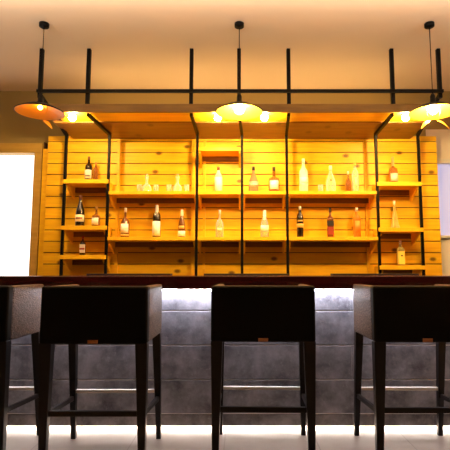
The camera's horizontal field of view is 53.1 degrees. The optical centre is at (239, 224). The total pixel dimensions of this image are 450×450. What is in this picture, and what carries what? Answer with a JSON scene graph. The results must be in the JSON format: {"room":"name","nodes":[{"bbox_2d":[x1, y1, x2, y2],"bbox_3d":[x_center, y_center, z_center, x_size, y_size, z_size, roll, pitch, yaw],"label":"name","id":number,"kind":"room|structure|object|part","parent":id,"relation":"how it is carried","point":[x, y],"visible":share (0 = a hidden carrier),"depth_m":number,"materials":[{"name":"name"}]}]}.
{"room":"bar","nodes":[
{"label":"bar","id":0,"kind":"room"},
{"bbox_2d":[0,0,449,90],"bbox_3d":[0.000,-2.005,1.265,8.400,0.100,8.100,0,-6,0],"label":"ceiling","id":1,"kind":"structure","parent":0,"point":[134,44],"depth_m":4.13,"materials":[{"name":"paint"}]},
{"bbox_2d":[13,21,64,128],"bbox_3d":[-1.643,-1.233,3.728,0.390,0.922,0.390,0,-6,0],"label":"pendant lamp","id":2,"kind":"object","parent":1,"relation":"hanging from","point":[39,110],"visible":1,"depth_m":3.74,"materials":[{"name":"black metal"}]},
{"bbox_3d":[-1.643,-0.961,3.700,0.390,0.076,0.390,0,-6,0],"label":"lamp shade","id":3,"kind":"part","parent":2,"relation":"part of","materials":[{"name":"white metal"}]},
{"bbox_2d":[37,93,42,101],"bbox_3d":[-1.643,-1.046,3.709,0.060,0.074,0.060,0,-6,0],"label":"socket","id":4,"kind":"object","parent":2,"relation":"attached to","point":[40,97],"depth_m":3.69,"materials":[{"name":"black metal"}]},
{"bbox_3d":[-1.643,-1.362,3.742,0.006,0.603,0.006,2,-6,-22],"label":"cord","id":5,"kind":"part","parent":2,"relation":"part of","materials":[{"name":"black metal"}]},
{"bbox_3d":[-1.571,-0.883,3.680,0.089,0.215,0.030,-2,-6,17],"label":"reflector blade","id":6,"kind":"part","parent":2,"relation":"part of","materials":[{"name":"gold metal"}]},
{"bbox_2d":[216,21,262,120],"bbox_3d":[-0.006,-1.301,3.735,0.390,0.784,0.390,0,-6,0],"label":"pendant lamp","id":7,"kind":"object","parent":1,"relation":"hanging from","point":[238,110],"visible":1,"depth_m":3.74,"materials":[{"name":"black metal"}]},
{"bbox_2d":[236,93,241,101],"bbox_3d":[-0.006,-1.046,3.709,0.060,0.074,0.060,0,-6,0],"label":"socket","id":8,"kind":"object","parent":7,"relation":"attached to","point":[239,98],"depth_m":3.69,"materials":[{"name":"black metal"}]},
{"bbox_3d":[-0.006,-0.951,3.699,0.080,0.080,0.080,0,-6,0],"label":"bulb","id":9,"kind":"part","parent":7,"relation":"part of","materials":[{"name":"white glass"}]},
{"bbox_3d":[-0.006,-0.961,3.700,0.390,0.076,0.390,0,-6,0],"label":"lamp shade","id":10,"kind":"part","parent":7,"relation":"part of","materials":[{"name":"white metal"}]},
{"bbox_3d":[-0.006,-1.362,3.742,0.006,0.603,0.006,2,-6,-22],"label":"cord","id":11,"kind":"part","parent":7,"relation":"part of","materials":[{"name":"black metal"}]},
{"bbox_2d":[408,21,449,128],"bbox_3d":[1.588,-1.233,3.728,0.390,0.922,0.390,0,-6,0],"label":"pendant lamp","id":12,"kind":"object","parent":1,"relation":"hanging from","point":[433,110],"visible":1,"depth_m":3.74,"materials":[{"name":"black metal"}]},
{"bbox_3d":[1.516,-0.883,3.680,0.089,0.215,0.030,2,-6,-17],"label":"reflector blade","id":13,"kind":"part","parent":12,"relation":"part of","materials":[{"name":"gold metal"}]},
{"bbox_3d":[1.588,-0.961,3.700,0.390,0.076,0.390,0,-6,0],"label":"lamp shade","id":14,"kind":"part","parent":12,"relation":"part of","materials":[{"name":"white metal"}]},
{"bbox_3d":[1.588,-1.362,3.742,0.006,0.603,0.006,2,-6,-22],"label":"cord","id":15,"kind":"part","parent":12,"relation":"part of","materials":[{"name":"black metal"}]},
{"bbox_3d":[1.588,-0.951,3.699,0.080,0.080,0.080,0,-6,0],"label":"bulb","id":16,"kind":"part","parent":12,"relation":"part of","materials":[{"name":"white glass"}]},
{"bbox_2d":[430,93,436,101],"bbox_3d":[1.588,-1.046,3.709,0.060,0.074,0.060,0,-6,0],"label":"socket","id":17,"kind":"object","parent":12,"relation":"attached to","point":[432,97],"depth_m":3.69,"materials":[{"name":"black metal"}]},
{"bbox_2d":[0,91,449,239],"bbox_3d":[0.000,0.040,5.073,8.400,3.175,0.100,0,-6,0],"label":"wall","id":18,"kind":"structure","parent":0,"point":[15,127],"depth_m":5.18,"materials":[{"name":"beige paint"}]},
{"bbox_2d":[0,143,43,274],"bbox_3d":[-2.828,-0.007,4.988,1.245,1.810,0.120,0,-6,0],"label":"window","id":19,"kind":"structure","parent":18,"relation":"in","point":[20,163],"depth_m":5.03,"materials":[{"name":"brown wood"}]},
{"bbox_2d":[37,149,47,274],"bbox_3d":[-2.158,0.384,4.927,0.055,2.460,0.120,0,-6,0],"label":"trim","id":20,"kind":"structure","parent":18,"relation":"attached to","point":[45,151],"depth_m":4.92,"materials":[{"name":"brown wood"}]},
{"bbox_2d":[60,255,110,271],"bbox_3d":[-1.599,0.404,4.700,0.466,0.172,0.264,0,-6,0],"label":"wall shelf","id":21,"kind":"object","parent":18,"relation":"attached to","point":[67,259],"visible":0.98,"depth_m":4.71,"materials":[{"name":"brown wood"}]},
{"bbox_2d":[79,236,85,254],"bbox_3d":[-1.655,0.220,4.737,0.055,0.201,0.055,0,-6,0],"label":"bottle","id":22,"kind":"object","parent":21,"relation":"on","point":[82,250],"visible":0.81,"depth_m":4.71,"materials":[{"name":"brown glass"}]},
{"bbox_2d":[61,226,111,243],"bbox_3d":[-1.599,0.106,4.732,0.466,0.172,0.264,0,-6,0],"label":"wall shelf","id":23,"kind":"object","parent":18,"relation":"attached to","point":[79,231],"visible":0.98,"depth_m":4.73,"materials":[{"name":"brown wood"}]},
{"bbox_2d":[75,195,84,225],"bbox_3d":[-1.695,-0.146,4.775,0.094,0.337,0.097,0,-6,-2],"label":"bottle","id":24,"kind":"object","parent":23,"relation":"on","point":[80,213],"visible":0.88,"depth_m":4.74,"materials":[{"name":"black glass"}]},
{"bbox_2d":[91,207,99,225],"bbox_3d":[-1.525,-0.086,4.769,0.086,0.217,0.088,-1,-6,6],"label":"bottle","id":25,"kind":"object","parent":23,"relation":"on","point":[95,218],"visible":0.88,"depth_m":4.73,"materials":[{"name":"orange"}]},
{"bbox_2d":[63,179,112,198],"bbox_3d":[-1.599,-0.374,4.782,0.466,0.172,0.264,0,-6,0],"label":"wall shelf","id":26,"kind":"object","parent":18,"relation":"attached to","point":[74,186],"visible":0.96,"depth_m":4.78,"materials":[{"name":"brown wood"}]},
{"bbox_2d":[85,156,91,178],"bbox_3d":[-1.622,-0.597,4.822,0.075,0.278,0.077,0,-6,2],"label":"bottle","id":27,"kind":"object","parent":26,"relation":"on","point":[88,167],"visible":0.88,"depth_m":4.79,"materials":[{"name":"black glass"}]},
{"bbox_2d":[93,162,97,178],"bbox_3d":[-1.560,-0.567,4.865,0.056,0.228,0.056,0,-6,5],"label":"bottle","id":28,"kind":"object","parent":26,"relation":"on","point":[95,169],"visible":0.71,"depth_m":4.84,"materials":[{"name":"orange glass"}]},
{"bbox_2d":[114,139,120,273],"bbox_3d":[-1.329,-0.122,4.879,0.033,1.655,0.020,0,-6,0],"label":"trim","id":29,"kind":"structure","parent":18,"relation":"attached to","point":[119,140],"depth_m":4.87,"materials":[{"name":"brown wood"}]},
{"bbox_2d":[107,237,194,253],"bbox_3d":[-0.910,0.217,4.722,0.896,0.166,0.259,0,-6,0],"label":"wall shelf","id":30,"kind":"object","parent":18,"relation":"attached to","point":[113,242],"visible":0.84,"depth_m":4.76,"materials":[{"name":"brown wood"}]},
{"bbox_2d":[120,208,129,236],"bbox_3d":[-1.215,-0.023,4.762,0.092,0.320,0.095,0,-6,2],"label":"bottle","id":31,"kind":"object","parent":30,"relation":"on","point":[125,225],"visible":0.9,"depth_m":4.72,"materials":[{"name":"brown glass"}]},
{"bbox_2d":[152,205,160,236],"bbox_3d":[-0.882,-0.038,4.764,0.086,0.350,0.088,-1,-6,6],"label":"bottle","id":32,"kind":"object","parent":30,"relation":"on","point":[156,223],"visible":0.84,"depth_m":4.73,"materials":[{"name":"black glass"}]},
{"bbox_2d":[178,210,184,236],"bbox_3d":[-0.615,-0.013,4.761,0.077,0.299,0.079,0,-6,0],"label":"bottle","id":33,"kind":"object","parent":30,"relation":"on","point":[181,227],"visible":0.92,"depth_m":4.73,"materials":[{"name":"brown glass"}]},
{"bbox_2d":[109,191,194,209],"bbox_3d":[-0.910,-0.257,4.772,0.896,0.166,0.259,0,-6,0],"label":"wall shelf","id":34,"kind":"object","parent":18,"relation":"attached to","point":[115,196],"visible":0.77,"depth_m":4.78,"materials":[{"name":"brown wood"}]},
{"bbox_2d":[190,139,195,274],"bbox_3d":[-0.510,-0.122,4.879,0.040,1.655,0.020,0,-6,0],"label":"trim","id":35,"kind":"structure","parent":18,"relation":"attached to","point":[193,140],"depth_m":4.88,"materials":[{"name":"brown wood"}]},
{"bbox_2d":[203,139,205,274],"bbox_3d":[-0.388,-0.122,4.879,0.025,1.655,0.020,0,-6,0],"label":"trim","id":36,"kind":"structure","parent":18,"relation":"attached to","point":[204,162],"depth_m":4.88,"materials":[{"name":"brown wood"}]},
{"bbox_2d":[198,147,240,167],"bbox_3d":[-0.213,-0.715,4.820,0.441,0.166,0.259,0,-6,0],"label":"wall shelf","id":37,"kind":"object","parent":18,"relation":"attached to","point":[208,154],"visible":1,"depth_m":4.83,"materials":[{"name":"brown wood"}]},
{"bbox_2d":[198,191,240,209],"bbox_3d":[-0.213,-0.257,4.772,0.441,0.166,0.259,0,-6,0],"label":"wall shelf","id":38,"kind":"object","parent":18,"relation":"attached to","point":[203,196],"visible":1,"depth_m":4.78,"materials":[{"name":"brown wood"}]},
{"bbox_2d":[215,167,221,190],"bbox_3d":[-0.230,-0.480,4.810,0.083,0.284,0.082,0,-6,4],"label":"bottle","id":39,"kind":"object","parent":38,"relation":"on","point":[218,177],"visible":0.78,"depth_m":4.77,"materials":[{"name":"clear glass"}]},
{"bbox_3d":[-0.230,-0.473,4.810,0.080,0.270,0.080,0,-6,4],"label":"glass","id":40,"kind":"part","parent":39,"relation":"part of","materials":[{"name":"white"}]},
{"bbox_2d":[198,237,240,253],"bbox_3d":[-0.213,0.217,4.722,0.441,0.166,0.259,0,-6,0],"label":"wall shelf","id":41,"kind":"object","parent":18,"relation":"attached to","point":[202,241],"visible":1,"depth_m":4.76,"materials":[{"name":"brown wood"}]},
{"bbox_2d":[216,210,223,236],"bbox_3d":[-0.215,-0.012,4.761,0.084,0.297,0.086,0,-6,-2],"label":"bottle","id":42,"kind":"object","parent":41,"relation":"on","point":[218,229],"visible":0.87,"depth_m":4.74,"materials":[{"name":"clear glass"}]},
{"bbox_2d":[42,136,441,274],"bbox_3d":[0.025,0.313,4.918,4.290,2.598,0.149,0,-6,0],"label":"wood paneling","id":43,"kind":"structure","parent":18,"relation":"attached to","point":[160,160],"depth_m":4.90,"materials":[{"name":"brown wood"}]},
{"bbox_2d":[243,191,285,209],"bbox_3d":[0.255,-0.257,4.772,0.440,0.166,0.259,0,-6,0],"label":"wall shelf","id":44,"kind":"object","parent":18,"relation":"attached to","point":[248,196],"visible":1,"depth_m":4.78,"materials":[{"name":"brown wood"}]},
{"bbox_2d":[249,166,257,190],"bbox_3d":[0.145,-0.482,4.810,0.100,0.288,0.103,1,-6,-6],"label":"bottle","id":45,"kind":"object","parent":44,"relation":"on","point":[252,183],"visible":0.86,"depth_m":4.77,"materials":[{"name":"brown glass"}]},
{"bbox_2d":[269,167,278,190],"bbox_3d":[0.362,-0.480,4.810,0.112,0.284,0.114,0,-6,-1],"label":"bottle","id":46,"kind":"object","parent":44,"relation":"on","point":[273,181],"visible":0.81,"depth_m":4.76,"materials":[{"name":"orange"}]},
{"bbox_2d":[243,237,285,253],"bbox_3d":[0.255,0.217,4.722,0.440,0.166,0.259,0,-6,0],"label":"wall shelf","id":47,"kind":"object","parent":18,"relation":"attached to","point":[247,241],"visible":1,"depth_m":4.76,"materials":[{"name":"brown wood"}]},
{"bbox_2d":[260,210,268,236],"bbox_3d":[0.260,-0.011,4.761,0.088,0.295,0.090,0,-6,1],"label":"bottle","id":48,"kind":"object","parent":47,"relation":"on","point":[262,227],"visible":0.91,"depth_m":4.73,"materials":[{"name":"clear glass"}]},
{"bbox_2d":[288,191,376,209],"bbox_3d":[0.959,-0.257,4.772,0.911,0.166,0.259,0,-6,0],"label":"wall shelf","id":49,"kind":"object","parent":18,"relation":"attached to","point":[294,196],"visible":0.84,"depth_m":4.78,"materials":[{"name":"brown wood"}]},
{"bbox_2d":[299,158,307,190],"bbox_3d":[0.680,-0.526,4.814,0.092,0.376,0.095,1,-6,-7],"label":"bottle","id":50,"kind":"object","parent":49,"relation":"on","point":[303,173],"visible":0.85,"depth_m":4.78,"materials":[{"name":"clear glass"}]},
{"bbox_2d":[326,165,335,190],"bbox_3d":[0.970,-0.487,4.810,0.106,0.299,0.109,-1,-6,6],"label":"bottle","id":51,"kind":"object","parent":49,"relation":"on","point":[330,166],"visible":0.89,"depth_m":4.81,"materials":[{"name":"clear glass"}]},
{"bbox_2d":[345,171,351,190],"bbox_3d":[1.168,-0.458,4.854,0.064,0.249,0.064,1,-6,-5],"label":"bottle","id":52,"kind":"object","parent":49,"relation":"on","point":[348,181],"visible":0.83,"depth_m":4.83,"materials":[{"name":"orange glass"}]},
{"bbox_2d":[352,162,358,190],"bbox_3d":[1.232,-0.505,4.812,0.072,0.334,0.075,0,-6,3],"label":"bottle","id":53,"kind":"object","parent":49,"relation":"on","point":[354,163],"visible":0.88,"depth_m":4.80,"materials":[{"name":"clear glass"}]},
{"bbox_2d":[289,237,377,253],"bbox_3d":[0.959,0.217,4.722,0.911,0.166,0.259,0,-6,0],"label":"wall shelf","id":54,"kind":"object","parent":18,"relation":"attached to","point":[371,242],"visible":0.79,"depth_m":4.76,"materials":[{"name":"brown wood"}]},
{"bbox_2d":[297,206,303,236],"bbox_3d":[0.636,-0.032,4.763,0.073,0.337,0.075,-1,-6,5],"label":"bottle","id":55,"kind":"object","parent":54,"relation":"on","point":[300,224],"visible":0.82,"depth_m":4.73,"materials":[{"name":"black glass"}]},
{"bbox_2d":[327,208,333,236],"bbox_3d":[0.956,-0.022,4.762,0.072,0.318,0.071,-1,-6,5],"label":"bottle","id":56,"kind":"object","parent":54,"relation":"on","point":[330,221],"visible":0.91,"depth_m":4.73,"materials":[{"name":"brown glass"}]},
{"bbox_2d":[353,207,360,236],"bbox_3d":[1.238,-0.025,4.762,0.080,0.323,0.083,0,-6,3],"label":"bottle","id":57,"kind":"object","parent":54,"relation":"on","point":[356,224],"visible":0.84,"depth_m":4.73,"materials":[{"name":"orange glass"}]},
{"bbox_2d":[363,139,369,273],"bbox_3d":[1.377,-0.122,4.879,0.030,1.655,0.020,0,-6,0],"label":"trim","id":58,"kind":"structure","parent":18,"relation":"attached to","point":[364,140],"depth_m":4.88,"materials":[{"name":"brown wood"}]},
{"bbox_2d":[372,182,421,201],"bbox_3d":[1.651,-0.348,4.779,0.457,0.172,0.264,0,-6,0],"label":"wall shelf","id":59,"kind":"object","parent":18,"relation":"attached to","point":[385,188],"visible":0.94,"depth_m":4.77,"materials":[{"name":"brown wood"}]},
{"bbox_2d":[388,157,397,181],"bbox_3d":[1.640,-0.582,4.821,0.094,0.302,0.096,0,-6,-4],"label":"bottle","id":60,"kind":"object","parent":59,"relation":"on","point":[393,172],"visible":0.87,"depth_m":4.78,"materials":[{"name":"orange"}]},
{"bbox_3d":[1.640,-0.570,4.820,0.094,0.278,0.094,0,-6,-4],"label":"glass","id":61,"kind":"part","parent":60,"relation":"part of","materials":[{"name":"orange"}]},
{"bbox_2d":[373,228,423,245],"bbox_3d":[1.651,0.126,4.729,0.457,0.172,0.264,0,-6,0],"label":"wall shelf","id":62,"kind":"object","parent":18,"relation":"attached to","point":[413,234],"visible":0.94,"depth_m":4.74,"materials":[{"name":"brown wood"}]},
{"bbox_2d":[390,201,399,227],"bbox_3d":[1.640,-0.109,4.772,0.100,0.302,0.100,0,-6,4],"label":"bottle","id":63,"kind":"object","parent":62,"relation":"on","point":[394,203],"visible":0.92,"depth_m":4.76,"materials":[{"name":"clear glass"}]},
{"bbox_2d":[374,266,424,274],"bbox_3d":[1.651,0.511,4.689,0.457,0.172,0.264,0,-6,0],"label":"wall shelf","id":64,"kind":"object","parent":18,"relation":"attached to","point":[385,269],"visible":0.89,"depth_m":4.59,"materials":[{"name":"brown wood"}]},
{"bbox_2d":[396,240,404,265],"bbox_3d":[1.688,0.294,4.729,0.071,0.265,0.071,0,-6,-1],"label":"bottle","id":65,"kind":"object","parent":64,"relation":"on","point":[400,254],"visible":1,"depth_m":4.70,"materials":[{"name":"yellow glass"}]},
{"bbox_2d":[437,159,449,238],"bbox_3d":[2.717,-0.298,5.043,1.065,0.900,0.110,0,-6,0],"label":"window","id":66,"kind":"structure","parent":18,"relation":"in","point":[443,165],"depth_m":5.09,"materials":[{"name":"blue"}]},
{"bbox_3d":[2.712,-0.298,5.043,1.055,0.900,0.030,0,-6,0],"label":"frame","id":67,"kind":"part","parent":66,"relation":"part of","materials":[{"name":"white"}]},
{"bbox_3d":[2.717,0.133,4.978,1.065,0.030,0.070,0,-6,0],"label":"sill","id":68,"kind":"part","parent":66,"relation":"part of","materials":[{"name":"white"}]},
{"bbox_2d":[441,240,449,274],"bbox_3d":[3.042,0.440,4.961,1.715,0.555,0.040,0,-6,0],"label":"trim","id":69,"kind":"structure","parent":18,"relation":"attached to","point":[445,244],"depth_m":4.95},
{"bbox_2d":[6,426,449,449],"bbox_3d":[0.000,1.253,0.925,8.400,0.100,8.100,0,-6,0],"label":"floor","id":70,"kind":"structure","parent":0,"point":[18,437],"depth_m":2.99,"materials":[{"name":"tile"}]},
{"bbox_2d":[0,284,43,449],"bbox_3d":[-1.642,0.889,2.836,0.605,1.020,0.574,0,-6,0],"label":"bar stool","id":71,"kind":"object","parent":70,"relation":"on","point":[20,305],"visible":0.85,"depth_m":2.71,"materials":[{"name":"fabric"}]},
{"bbox_3d":[-1.373,1.021,2.582,0.068,0.705,0.079,0,-6,0],"label":"leg","id":72,"kind":"part","parent":71,"relation":"part of","materials":[{"name":"black wood"}]},
{"bbox_3d":[-1.642,0.516,2.623,0.605,0.322,0.065,0,-6,0],"label":"backrest","id":73,"kind":"part","parent":71,"relation":"part of","materials":[{"name":"black leather"}]},
{"bbox_3d":[-1.365,0.541,2.857,0.051,0.318,0.425,0,-6,0],"label":"armrest","id":74,"kind":"part","parent":71,"relation":"part of","materials":[{"name":"fabric"}]},
{"bbox_3d":[-1.367,1.068,3.033,0.052,0.705,0.145,0,-6,0],"label":"leg","id":75,"kind":"part","parent":71,"relation":"part of","materials":[{"name":"black wood"}]},
{"bbox_2d":[38,284,161,449],"bbox_3d":[-0.822,0.882,2.771,0.605,1.020,0.574,0,-6,0],"label":"bar stool","id":76,"kind":"object","parent":70,"relation":"on","point":[72,315],"visible":1,"depth_m":2.53,"materials":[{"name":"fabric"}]},
{"bbox_3d":[-1.091,1.014,2.517,0.068,0.705,0.079,0,-6,0],"label":"leg","id":77,"kind":"part","parent":76,"relation":"part of","materials":[{"name":"black wood"}]},
{"bbox_3d":[-1.097,1.061,2.968,0.052,0.705,0.145,0,-6,0],"label":"leg","id":78,"kind":"part","parent":76,"relation":"part of","materials":[{"name":"black wood"}]},
{"bbox_3d":[-0.822,0.509,2.558,0.605,0.322,0.065,0,-6,0],"label":"backrest","id":79,"kind":"part","parent":76,"relation":"part of","materials":[{"name":"black leather"}]},
{"bbox_3d":[-0.553,1.014,2.517,0.068,0.705,0.079,0,-6,0],"label":"leg","id":80,"kind":"part","parent":76,"relation":"part of","materials":[{"name":"black wood"}]},
{"bbox_3d":[-0.545,0.534,2.792,0.051,0.318,0.425,0,-6,0],"label":"armrest","id":81,"kind":"part","parent":76,"relation":"part of","materials":[{"name":"fabric"}]},
{"bbox_3d":[-0.547,1.061,2.968,0.052,0.705,0.145,0,-6,0],"label":"leg","id":82,"kind":"part","parent":76,"relation":"part of","materials":[{"name":"black wood"}]},
{"bbox_2d":[0,275,449,425],"bbox_3d":[0.000,0.928,3.462,8.300,1.072,0.720,0,-6,0],"label":"bar counter","id":83,"kind":"object","parent":70,"relation":"on","point":[186,299],"depth_m":3.20,"materials":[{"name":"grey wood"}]},
{"bbox_2d":[86,274,172,274],"bbox_3d":[-0.922,0.415,3.777,0.695,0.015,0.120,0,-6,0],"label":"bar mat","id":84,"kind":"object","parent":83,"relation":"on","point":[86,274],"visible":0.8,"depth_m":3.72,"materials":[{"name":"rubber"}]},
{"bbox_2d":[0,275,449,288],"bbox_3d":[0.000,0.442,3.513,8.300,0.094,0.720,0,-6,0],"label":"countertop","id":85,"kind":"structure","parent":83,"relation":"on","point":[167,281],"depth_m":3.16,"materials":[{"name":"brown wood"}]},
{"bbox_2d":[204,274,289,274],"bbox_3d":[0.055,0.415,3.777,0.710,0.015,0.120,0,-6,0],"label":"bar mat","id":86,"kind":"object","parent":83,"relation":"on","point":[204,274],"visible":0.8,"depth_m":3.72,"materials":[{"name":"rubber"}]},
{"bbox_2d":[330,274,418,274],"bbox_3d":[1.125,0.415,3.777,0.710,0.015,0.120,0,-6,0],"label":"bar mat","id":87,"kind":"object","parent":83,"relation":"on","point":[330,274],"visible":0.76,"depth_m":3.72,"materials":[{"name":"rubber"}]},
{"bbox_2d":[36,48,443,274],"bbox_3d":[0.009,-0.027,4.438,3.756,3.175,0.876,0,-6,0],"label":"metal frame","id":88,"kind":"object","parent":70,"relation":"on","point":[72,117],"depth_m":4.43,"materials":[{"name":"black metal"}]},
{"bbox_3d":[-0.205,-1.005,4.199,0.072,0.072,0.072,0,-6,0],"label":"spotlight","id":89,"kind":"part","parent":88,"relation":"part of","materials":[{"name":"white"}]},
{"bbox_3d":[0.009,-0.027,4.438,3.756,3.175,0.876,0,-6,0],"label":"overhead canopy","id":90,"kind":"part","parent":88,"relation":"part of","materials":[{"name":"black metal"}]},
{"bbox_3d":[0.000,-1.231,4.138,3.738,0.028,0.029,0,-6,0],"label":"rail","id":91,"kind":"part","parent":88,"relation":"part of","materials":[{"name":"black metal"}]},
{"bbox_3d":[0.228,-1.005,4.199,0.072,0.072,0.072,0,-6,0],"label":"spotlight","id":92,"kind":"part","parent":88,"relation":"part of","materials":[{"name":"white"}]},
{"bbox_3d":[1.545,-1.005,4.199,0.072,0.072,0.072,0,-6,0],"label":"spotlight","id":93,"kind":"part","parent":88,"relation":"part of","materials":[{"name":"white"}]},
{"bbox_2d":[211,284,315,449],"bbox_3d":[0.140,0.890,2.846,0.605,1.020,0.574,0,-6,1],"label":"bar stool","id":94,"kind":"object","parent":70,"relation":"on","point":[238,313],"visible":1,"depth_m":2.60,"materials":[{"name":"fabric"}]},
{"bbox_3d":[-0.134,1.023,2.598,0.068,0.705,0.079,0,-6,1],"label":"leg","id":95,"kind":"part","parent":94,"relation":"part of","materials":[{"name":"black wood"}]},
{"bbox_3d":[-0.128,1.070,3.050,0.052,0.705,0.145,0,-6,1],"label":"leg","id":96,"kind":"part","parent":94,"relation":"part of","materials":[{"name":"black wood"}]},
{"bbox_3d":[0.134,0.517,2.633,0.605,0.322,0.065,0,-6,1],"label":"backrest","id":97,"kind":"part","parent":94,"relation":"part of","materials":[{"name":"black leather"}]},
{"bbox_3d":[0.420,1.068,3.035,0.052,0.705,0.145,0,-6,1],"label":"leg","id":98,"kind":"part","parent":94,"relation":"part of","materials":[{"name":"black wood"}]},
{"bbox_3d":[0.403,1.021,2.584,0.068,0.705,0.079,0,-6,1],"label":"leg","id":99,"kind":"part","parent":94,"relation":"part of","materials":[{"name":"black wood"}]},
{"bbox_2d":[353,284,449,449],"bbox_3d":[1.072,0.889,2.831,0.605,1.020,0.574,0,-6,0],"label":"bar stool","id":100,"kind":"object","parent":70,"relation":"on","point":[382,314],"visible":1,"depth_m":2.59,"materials":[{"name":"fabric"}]},
{"bbox_3d":[0.797,1.068,3.028,0.052,0.705,0.145,0,-6,0],"label":"leg","id":101,"kind":"part","parent":100,"relation":"part of","materials":[{"name":"black wood"}]},
{"bbox_3d":[0.795,0.540,2.852,0.051,0.318,0.425,0,-6,0],"label":"armrest","id":102,"kind":"part","parent":100,"relation":"part of","materials":[{"name":"fabric"}]},
{"bbox_3d":[0.803,1.020,2.576,0.068,0.705,0.079,0,-6,0],"label":"leg","id":103,"kind":"part","parent":100,"relation":"part of","materials":[{"name":"black wood"}]},
{"bbox_3d":[1.072,0.516,2.618,0.605,0.322,0.065,0,-6,0],"label":"backrest","id":104,"kind":"part","parent":100,"relation":"part of","materials":[{"name":"black leather"}]},
{"bbox_3d":[1.347,1.068,3.028,0.052,0.705,0.145,0,-6,0],"label":"leg","id":105,"kind":"part","parent":100,"relation":"part of","materials":[{"name":"black wood"}]}
]}

